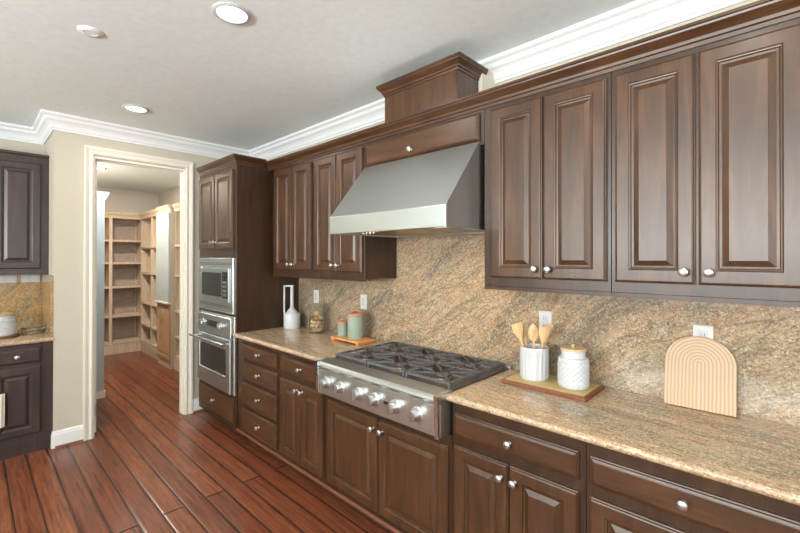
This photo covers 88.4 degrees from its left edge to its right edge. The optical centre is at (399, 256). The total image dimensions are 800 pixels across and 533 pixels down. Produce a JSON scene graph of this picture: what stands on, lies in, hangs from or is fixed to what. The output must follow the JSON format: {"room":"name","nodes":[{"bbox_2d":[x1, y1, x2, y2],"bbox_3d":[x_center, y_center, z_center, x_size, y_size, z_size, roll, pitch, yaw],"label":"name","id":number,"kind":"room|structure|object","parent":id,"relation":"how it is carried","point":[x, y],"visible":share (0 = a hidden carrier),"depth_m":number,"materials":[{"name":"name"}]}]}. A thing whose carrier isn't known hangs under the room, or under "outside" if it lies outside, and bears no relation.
{"room":"kitchen","nodes":[
{"label":"kitchen","id":0,"kind":"room"},
{"bbox_2d":[0,138,44,154],"bbox_3d":[-4.771,0.191,2.323,0.120,2.710,4.420,0,0,44],"label":"wall","id":1,"kind":"structure","parent":0,"point":[5,144],"depth_m":3.69,"materials":[{"name":"beige paint"}]},
{"bbox_2d":[0,274,40,329],"bbox_3d":[-3.629,0.399,3.414,0.020,0.500,0.978,0,0,44],"label":"backsplash","id":2,"kind":"structure","parent":1,"relation":"attached to","point":[23,299],"depth_m":3.67,"materials":[{"name":"stone"}]},
{"bbox_2d":[0,275,16,282],"bbox_3d":[-3.434,0.191,3.597,0.008,0.072,0.128,0,0,44],"label":"outlet plate","id":3,"kind":"object","parent":2,"relation":"attached to","point":[3,278],"visible":0.97,"depth_m":3.60,"materials":[{"name":"plastic"}]},
{"bbox_2d":[0,277,15,280],"bbox_3d":[-3.432,0.191,3.594,0.002,0.036,0.108,0,0,44],"label":"socket","id":4,"kind":"object","parent":3,"relation":"attached to","point":[1,278],"depth_m":3.60,"materials":[{"name":"white plastic"}]},
{"bbox_2d":[21,274,39,281],"bbox_3d":[-3.328,0.191,3.708,0.008,0.072,0.127,0,0,44],"label":"outlet plate","id":5,"kind":"object","parent":2,"relation":"attached to","point":[24,277],"visible":1,"depth_m":3.70,"materials":[{"name":"plastic"}]},
{"bbox_2d":[23,276,38,279],"bbox_3d":[-3.325,0.191,3.706,0.002,0.036,0.107,0,0,44],"label":"socket","id":6,"kind":"object","parent":5,"relation":"attached to","point":[24,277],"depth_m":3.71,"materials":[{"name":"white plastic"}]},
{"bbox_2d":[0,149,48,274],"bbox_3d":[-3.388,-0.366,3.407,0.382,1.025,0.704,0,0,44],"label":"upper cabinet","id":7,"kind":"object","parent":1,"relation":"attached to","point":[24,176],"visible":1,"depth_m":3.44,"materials":[{"name":"brown wood"}]},
{"bbox_2d":[44,135,51,274],"bbox_3d":[-3.050,0.197,3.652,0.530,2.710,0.120,0,0,44],"label":"wall","id":8,"kind":"structure","parent":0,"point":[48,146],"depth_m":3.50,"materials":[{"name":"beige paint"}]},
{"bbox_2d":[41,274,53,336],"bbox_3d":[-3.050,0.400,3.552,0.624,0.500,0.021,0,0,44],"label":"side splash","id":9,"kind":"object","parent":8,"relation":"attached to","point":[47,280],"visible":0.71,"depth_m":3.44,"materials":[{"name":"stone"}]},
{"bbox_2d":[97,187,158,336],"bbox_3d":[-4.927,0.208,6.818,0.120,2.710,1.860,0,0,44],"label":"wall","id":10,"kind":"structure","parent":0,"point":[118,200],"depth_m":7.08,"materials":[{"name":"paint"}]},
{"bbox_2d":[52,130,217,430],"bbox_3d":[-2.214,0.200,4.056,0.120,2.710,1.860,0,0,44],"label":"wall","id":11,"kind":"structure","parent":0,"point":[67,148],"depth_m":3.43,"materials":[{"name":"beige paint"}]},
{"bbox_2d":[51,425,82,448],"bbox_3d":[-2.752,1.484,3.401,0.026,0.136,0.206,0,0,44],"label":"baseboard","id":12,"kind":"structure","parent":11,"relation":"attached to","point":[63,436],"depth_m":3.39,"materials":[{"name":"white paint"}]},
{"bbox_2d":[55,439,82,448],"bbox_3d":[-2.729,1.543,3.394,0.016,0.017,0.180,0,0,44],"label":"trim","id":13,"kind":"structure","parent":11,"relation":"attached to","point":[78,441],"depth_m":3.39,"materials":[{"name":"brown wood"}]},
{"bbox_2d":[83,145,192,440],"bbox_3d":[-2.371,0.304,3.789,0.020,2.500,0.874,0,0,44],"label":"trim","id":14,"kind":"structure","parent":11,"relation":"attached to","point":[89,151],"depth_m":3.52,"materials":[{"name":"paint"}]},
{"bbox_2d":[93,156,184,437],"bbox_3d":[-2.424,0.344,3.837,0.122,2.420,0.743,0,0,44],"label":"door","id":15,"kind":"structure","parent":11,"relation":"in","point":[98,159],"depth_m":4.06,"materials":[{"name":"white wood"}]},
{"bbox_2d":[94,161,96,432],"bbox_3d":[-2.956,0.350,3.827,0.723,2.383,0.096,0,0,44],"label":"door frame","id":16,"kind":"structure","parent":15,"relation":"attached to","point":[95,161],"depth_m":3.61,"materials":[{"name":"beige wood"}]},
{"bbox_2d":[193,398,202,410],"bbox_3d":[-1.853,1.488,4.333,0.014,0.136,0.624,0,0,44],"label":"baseboard","id":17,"kind":"structure","parent":11,"relation":"attached to","point":[196,406],"depth_m":4.13,"materials":[{"name":"white paint"}]},
{"bbox_2d":[159,186,179,211],"bbox_3d":[-2.927,0.207,6.109,3.750,2.710,0.120,0,0,44],"label":"wall","id":18,"kind":"structure","parent":0,"point":[171,196],"depth_m":6.93,"materials":[{"name":"paint"}]},
{"bbox_2d":[0,351,387,532],"bbox_3d":[-2.345,1.594,1.296,11.700,0.100,6.500,0,0,44],"label":"floor","id":19,"kind":"structure","parent":0,"point":[148,466],"depth_m":2.87,"materials":[{"name":"brown wood"}]},
{"bbox_2d":[0,341,52,459],"bbox_3d":[-3.173,1.116,3.403,0.673,0.868,0.400,0,0,44],"label":"base cabinet","id":20,"kind":"object","parent":19,"relation":"on","point":[26,370],"visible":0.99,"depth_m":3.23,"materials":[{"name":"brown wood"}]},
{"bbox_2d":[0,393,4,427],"bbox_3d":[-3.029,1.162,3.081,0.024,0.253,0.100,0,0,44],"label":"hanging towel","id":21,"kind":"object","parent":20,"relation":"hanging from","point":[2,396],"visible":1,"depth_m":3.10,"materials":[{"name":"beige fabric"}]},
{"bbox_2d":[96,191,108,398],"bbox_3d":[-3.917,0.419,4.892,1.462,2.275,0.470,0,0,44],"label":"end cabinet","id":22,"kind":"object","parent":19,"relation":"on","point":[101,196],"visible":0.2,"depth_m":4.53,"materials":[{"name":"white wood"}]},
{"bbox_2d":[104,211,140,355],"bbox_3d":[-4.902,0.417,6.499,0.352,2.290,1.440,0,0,44],"label":"pantry shelving","id":23,"kind":"object","parent":19,"relation":"on","point":[119,249],"visible":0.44,"depth_m":6.89,"materials":[{"name":"brown wood"}]},
{"bbox_2d":[139,203,179,371],"bbox_3d":[-3.131,0.416,5.946,3.020,2.290,0.392,0,0,44],"label":"pantry shelving","id":24,"kind":"object","parent":19,"relation":"on","point":[148,330],"visible":0.26,"depth_m":6.51,"materials":[{"name":"brown wood"}]},
{"bbox_2d":[154,204,174,369],"bbox_3d":[-3.261,0.416,6.013,0.570,2.290,0.442,0,0,44],"label":"pantry cabinet","id":25,"kind":"object","parent":19,"relation":"on","point":[165,219],"visible":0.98,"depth_m":5.78,"materials":[{"name":"brown wood"}]},
{"bbox_2d":[196,153,298,438],"bbox_3d":[-1.454,0.350,3.924,0.860,2.407,0.672,0,0,44],"label":"tall cabinet","id":26,"kind":"object","parent":19,"relation":"on","point":[236,190],"visible":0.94,"depth_m":3.61,"materials":[{"name":"brown wood"}]},
{"bbox_2d":[189,310,235,396],"bbox_3d":[-1.692,0.839,3.678,0.755,0.660,0.116,0,0,44],"label":"wall oven","id":27,"kind":"object","parent":26,"relation":"in","point":[216,345],"visible":1,"depth_m":3.61,"materials":[{"name":"metal"}]},
{"bbox_2d":[200,258,235,314],"bbox_3d":[-1.661,0.246,3.705,0.727,0.475,0.038,0,0,44],"label":"microwave","id":28,"kind":"object","parent":26,"relation":"attached to","point":[217,275],"visible":1,"depth_m":3.63,"materials":[{"name":"metal"}]},
{"bbox_2d":[236,338,288,466],"bbox_3d":[-0.925,1.112,3.421,0.692,0.882,0.661,0,0,44],"label":"base cabinet","id":29,"kind":"object","parent":19,"relation":"on","point":[259,366],"visible":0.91,"depth_m":3.17,"materials":[{"name":"brown wood"}]},
{"bbox_2d":[233,325,391,360],"bbox_3d":[-0.709,0.655,3.228,1.274,0.032,0.652,0,0,44],"label":"countertop","id":30,"kind":"structure","parent":29,"relation":"on","point":[299,342],"depth_m":3.07,"materials":[{"name":"stone"}]},
{"bbox_2d":[283,285,299,328],"bbox_3d":[-0.973,0.447,3.705,0.146,0.386,0.146,0,0,44],"label":"jug","id":31,"kind":"object","parent":30,"relation":"on","point":[291,317],"visible":1,"depth_m":3.66,"materials":[{"name":"white ceramic"}]},
{"bbox_2d":[309,303,324,333],"bbox_3d":[-0.705,0.517,3.476,0.132,0.245,0.132,0,0,44],"label":"glass jar","id":32,"kind":"object","parent":30,"relation":"on","point":[316,310],"visible":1,"depth_m":3.42,"materials":[{"name":"clear glass"}]},
{"bbox_2d":[330,335,374,345],"bbox_3d":[-0.360,0.623,3.099,0.330,0.031,0.167,0,0,44],"label":"tray","id":33,"kind":"object","parent":30,"relation":"on","point":[365,340],"visible":0.73,"depth_m":3.03,"materials":[{"name":"brown wood"}]},
{"bbox_2d":[338,318,346,336],"bbox_3d":[-0.438,0.540,3.165,0.082,0.135,0.082,0,0,44],"label":"ceramic canister","id":34,"kind":"object","parent":33,"relation":"on","point":[342,323],"visible":0.85,"depth_m":3.13,"materials":[{"name":"ceramic"}]},
{"bbox_2d":[347,309,363,339],"bbox_3d":[-0.332,0.499,3.078,0.126,0.216,0.126,0,0,44],"label":"ceramic canister","id":35,"kind":"object","parent":33,"relation":"on","point":[355,320],"visible":1,"depth_m":3.03,"materials":[{"name":"ceramic"}]},
{"bbox_2d":[279,351,336,497],"bbox_3d":[-0.469,1.111,2.986,0.566,0.882,0.661,0,0,44],"label":"base cabinet","id":36,"kind":"object","parent":19,"relation":"on","point":[303,411],"visible":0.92,"depth_m":2.74,"materials":[{"name":"brown wood"}]},
{"bbox_2d":[326,396,452,532],"bbox_3d":[0.086,1.193,2.454,0.969,0.714,0.661,0,0,44],"label":"base cabinet","id":37,"kind":"object","parent":19,"relation":"on","point":[397,476],"visible":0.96,"depth_m":2.19,"materials":[{"name":"brown wood"}]},
{"bbox_2d":[453,403,586,532],"bbox_3d":[0.654,1.107,1.911,0.602,0.882,0.661,0,0,44],"label":"base cabinet","id":38,"kind":"object","parent":19,"relation":"on","point":[510,476],"visible":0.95,"depth_m":1.68,"materials":[{"name":"brown wood"}]},
{"bbox_2d":[587,443,799,532],"bbox_3d":[1.199,1.106,1.389,0.904,0.882,0.661,0,0,44],"label":"base cabinet","id":39,"kind":"object","parent":19,"relation":"on","point":[626,493],"visible":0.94,"depth_m":1.32,"materials":[{"name":"brown wood"}]},
{"bbox_2d":[446,368,799,505],"bbox_3d":[1.075,0.650,1.522,1.766,0.032,0.652,0,0,44],"label":"countertop","id":40,"kind":"structure","parent":39,"relation":"on","point":[761,456],"depth_m":1.50,"materials":[{"name":"stone"}]},
{"bbox_2d":[501,372,603,401],"bbox_3d":[0.746,0.624,2.023,0.410,0.022,0.253,0,0,44],"label":"serving board","id":41,"kind":"object","parent":40,"relation":"on","point":[551,386],"visible":0.75,"depth_m":1.94,"materials":[{"name":"brown wood"}]},
{"bbox_2d":[520,343,548,381],"bbox_3d":[0.682,0.533,2.087,0.142,0.160,0.142,0,0,44],"label":"utensil crock","id":42,"kind":"object","parent":41,"relation":"on","point":[534,363],"visible":0.95,"depth_m":2.03,"materials":[{"name":"white ceramic"}]},
{"bbox_2d":[511,322,523,346],"bbox_3d":[0.620,0.466,2.095,0.108,0.269,0.009,0,0,2],"label":"wooden spatula","id":43,"kind":"object","parent":42,"relation":"in","point":[517,328],"visible":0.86,"depth_m":2.09,"materials":[{"name":"brown wood"}]},
{"bbox_2d":[522,323,527,347],"bbox_3d":[0.647,0.471,2.122,0.069,0.258,0.013,0,0,15],"label":"wooden turner","id":44,"kind":"object","parent":42,"relation":"in","point":[524,325],"visible":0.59,"depth_m":2.12,"materials":[{"name":"brown wood"}]},
{"bbox_2d":[528,324,537,348],"bbox_3d":[0.670,0.467,2.070,0.052,0.264,0.014,0,0,-3],"label":"wooden spoon","id":45,"kind":"object","parent":42,"relation":"in","point":[533,330],"visible":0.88,"depth_m":2.06,"materials":[{"name":"brown wood"}]},
{"bbox_2d":[539,326,549,348],"bbox_3d":[0.720,0.473,2.067,0.070,0.253,0.012,0,0,9],"label":"wooden spatula","id":46,"kind":"object","parent":42,"relation":"in","point":[543,331],"visible":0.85,"depth_m":2.06,"materials":[{"name":"brown wood"}]},
{"bbox_2d":[543,323,553,348],"bbox_3d":[0.740,0.468,2.103,0.099,0.265,0.010,0,0,-4],"label":"wooden spatula","id":47,"kind":"object","parent":42,"relation":"in","point":[551,326],"visible":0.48,"depth_m":2.10,"materials":[{"name":"brown wood"}]},
{"bbox_2d":[557,344,589,390],"bbox_3d":[0.820,0.512,1.946,0.143,0.201,0.143,0,0,28],"label":"ceramic canister","id":48,"kind":"object","parent":41,"relation":"on","point":[573,363],"visible":1,"depth_m":1.89,"materials":[{"name":"white ceramic"}]},
{"bbox_2d":[664,336,736,416],"bbox_3d":[1.255,0.485,1.724,0.244,0.298,0.067,0,0,42],"label":"board","id":49,"kind":"object","parent":40,"relation":"on","point":[700,372],"visible":1,"depth_m":1.71,"materials":[{"name":"brown wood"}]},
{"bbox_3d":[-3.519,1.114,3.042,0.673,0.868,0.595,0,0,44],"label":"base cabinet","id":50,"kind":"object","parent":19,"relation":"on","visible":0},
{"bbox_2d":[0,330,53,346],"bbox_3d":[-3.389,0.664,3.199,0.664,0.032,0.999,0,0,44],"label":"countertop","id":51,"kind":"structure","parent":50,"relation":"on","point":[42,337],"depth_m":3.26,"materials":[{"name":"stone"}]},
{"bbox_2d":[0,333,19,339],"bbox_3d":[-3.234,0.640,3.307,0.268,0.016,0.268,0,0,44],"label":"round board","id":52,"kind":"object","parent":51,"relation":"on","point":[16,334],"visible":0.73,"depth_m":3.28,"materials":[{"name":"brown wood"}]},
{"bbox_2d":[0,312,16,336],"bbox_3d":[-3.233,0.543,3.307,0.233,0.177,0.233,0,0,16],"label":"ceramic jar","id":53,"kind":"object","parent":52,"relation":"on","point":[8,321],"visible":1,"depth_m":3.28,"materials":[{"name":"white ceramic"}]},
{"bbox_2d":[20,324,43,334],"bbox_3d":[-3.103,0.608,3.473,0.154,0.082,0.154,0,0,44],"label":"glass dish","id":54,"kind":"object","parent":51,"relation":"on","point":[33,329],"visible":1,"depth_m":3.42,"materials":[{"name":"clear"}]},
{"bbox_2d":[21,328,43,334],"bbox_3d":[-3.103,0.627,3.472,0.148,0.045,0.148,0,0,44],"label":"bowl","id":55,"kind":"object","parent":54,"relation":"on","point":[24,331],"depth_m":3.42,"materials":[{"name":"clear glass"}]},
{"bbox_2d":[0,0,635,192],"bbox_3d":[-2.342,-1.216,1.307,11.700,0.100,6.500,0,0,44],"label":"ceiling","id":56,"kind":"structure","parent":0,"point":[297,65],"depth_m":2.34,"materials":[{"name":"paint"}]},
{"bbox_2d":[77,25,103,37],"bbox_3d":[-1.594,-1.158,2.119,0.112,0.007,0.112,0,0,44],"label":"smoke detector","id":57,"kind":"object","parent":56,"relation":"attached to","point":[86,30],"visible":1,"depth_m":2.11,"materials":[{"name":"paint"}]},
{"bbox_2d":[122,104,148,112],"bbox_3d":[-2.056,-1.153,3.203,0.176,0.010,0.176,0,0,44],"label":"recessed light","id":58,"kind":"object","parent":56,"relation":"in","point":[130,107],"visible":1,"depth_m":3.19,"materials":[{"name":"white ceramic"}]},
{"bbox_2d":[212,2,251,24],"bbox_3d":[-0.801,-1.157,1.959,0.176,0.010,0.176,0,0,44],"label":"recessed light","id":59,"kind":"object","parent":56,"relation":"in","point":[228,12],"visible":1,"depth_m":1.95,"materials":[{"name":"white ceramic"}]},
{"bbox_2d":[315,341,512,439],"bbox_3d":[0.052,0.718,2.415,0.946,0.234,0.728,0,0,44],"label":"rangetop","id":60,"kind":"object","parent":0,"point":[409,385],"visible":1,"depth_m":2.21,"materials":[{"name":"metal"}]},
{"bbox_2d":[336,345,507,390],"bbox_3d":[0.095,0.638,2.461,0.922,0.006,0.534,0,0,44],"label":"grate","id":61,"kind":"object","parent":60,"relation":"on","point":[488,374],"depth_m":2.33,"materials":[{"name":"grey metal"}]},
{"bbox_2d":[267,0,758,160],"bbox_3d":[1.113,0.195,2.022,7.500,2.710,0.120,0,0,44],"label":"wall","id":62,"kind":"structure","parent":0,"point":[749,1],"depth_m":2.03,"materials":[{"name":"beige paint"}]},
{"bbox_2d":[273,158,313,278],"bbox_3d":[-0.800,-0.335,3.509,0.623,1.010,0.378,0,0,44],"label":"upper cabinet","id":63,"kind":"object","parent":62,"relation":"attached to","point":[293,185],"visible":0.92,"depth_m":3.36,"materials":[{"name":"brown wood"}]},
{"bbox_2d":[265,0,799,170],"bbox_3d":[0.257,-0.807,2.278,3.988,0.074,0.050,0,0,44],"label":"crown molding","id":64,"kind":"structure","parent":63,"relation":"attached to","point":[759,14],"depth_m":1.76,"materials":[{"name":"brown wood"}]},
{"bbox_2d":[314,144,396,281],"bbox_3d":[-0.359,-0.336,3.087,0.597,1.010,0.378,0,0,44],"label":"upper cabinet","id":65,"kind":"object","parent":62,"relation":"attached to","point":[336,257],"visible":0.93,"depth_m":2.95,"materials":[{"name":"brown wood"}]},
{"bbox_2d":[0,0,748,159],"bbox_3d":[-1.236,-1.107,0.055,8.130,0.124,5.980,0,0,44],"label":"trim","id":66,"kind":"structure","parent":62,"relation":"attached to","point":[638,18],"depth_m":2.40,"materials":[{"name":"white paint"}]},
{"bbox_2d":[330,142,484,237],"bbox_3d":[0.100,-0.366,2.455,0.896,0.466,0.614,0,0,44],"label":"range hood","id":67,"kind":"object","parent":62,"relation":"attached to","point":[442,192],"visible":0.9,"depth_m":2.19,"materials":[{"name":"metal"}]},
{"bbox_2d":[365,109,484,167],"bbox_3d":[0.195,-0.713,2.559,0.933,0.259,0.378,0,0,44],"label":"upper cabinet","id":68,"kind":"object","parent":62,"relation":"attached to","point":[468,128],"visible":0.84,"depth_m":2.37,"materials":[{"name":"brown wood"}]},
{"bbox_2d":[376,51,495,121],"bbox_3d":[0.216,-0.967,2.531,0.647,0.244,0.392,0,0,44],"label":"flue cover","id":69,"kind":"object","parent":68,"relation":"on","point":[455,76],"visible":0.77,"depth_m":2.35,"materials":[{"name":"brown wood"}]},
{"bbox_2d":[484,72,611,295],"bbox_3d":[0.753,-0.339,2.023,0.611,1.010,0.378,0,0,44],"label":"upper cabinet","id":70,"kind":"object","parent":62,"relation":"attached to","point":[548,154],"visible":0.94,"depth_m":1.87,"materials":[{"name":"brown wood"}]},
{"bbox_2d":[299,234,799,425],"bbox_3d":[0.490,0.164,2.520,3.988,0.946,0.020,0,0,44],"label":"backsplash","id":71,"kind":"structure","parent":62,"relation":"attached to","point":[438,299],"depth_m":2.17,"materials":[{"name":"stone"}]},
{"bbox_2d":[314,290,318,302],"bbox_3d":[-0.752,0.355,3.688,0.072,0.115,0.008,0,0,44],"label":"wall outlet","id":72,"kind":"object","parent":71,"relation":"attached to","point":[316,292],"visible":0.99,"depth_m":3.68,"materials":[{"name":"plastic"}]},
{"bbox_2d":[361,294,366,308],"bbox_3d":[-0.288,0.353,3.243,0.072,0.115,0.008,0,0,44],"label":"wall outlet","id":73,"kind":"object","parent":71,"relation":"attached to","point":[363,297],"visible":1,"depth_m":3.24,"materials":[{"name":"plastic"}]},
{"bbox_2d":[539,311,551,326],"bbox_3d":[0.783,0.350,2.219,0.072,0.115,0.008,0,0,44],"label":"wall outlet","id":74,"kind":"object","parent":71,"relation":"attached to","point":[545,317],"visible":0.67,"depth_m":2.22,"materials":[{"name":"plastic"}]},
{"bbox_2d":[542,315,547,326],"bbox_3d":[0.781,0.350,2.217,0.034,0.068,0.002,0,0,44],"label":"socket","id":75,"kind":"object","parent":74,"relation":"attached to","point":[544,317],"depth_m":2.22,"materials":[{"name":"white plastic"}]},
{"bbox_2d":[693,324,713,339],"bbox_3d":[1.282,0.346,1.741,0.072,0.115,0.008,0,0,44],"label":"wall outlet","id":76,"kind":"object","parent":71,"relation":"attached to","point":[706,331],"visible":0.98,"depth_m":1.74,"materials":[{"name":"plastic"}]},
{"bbox_2d":[698,330,707,337],"bbox_3d":[1.280,0.346,1.739,0.034,0.068,0.002,0,0,44],"label":"socket","id":77,"kind":"object","parent":76,"relation":"attached to","point":[702,333],"depth_m":1.74,"materials":[{"name":"white plastic"}]},
{"bbox_2d":[611,17,799,307],"bbox_3d":[1.192,-0.341,1.603,0.603,1.010,0.378,0,0,44],"label":"upper cabinet","id":78,"kind":"object","parent":62,"relation":"attached to","point":[706,138],"visible":0.98,"depth_m":1.46,"materials":[{"name":"brown wood"}]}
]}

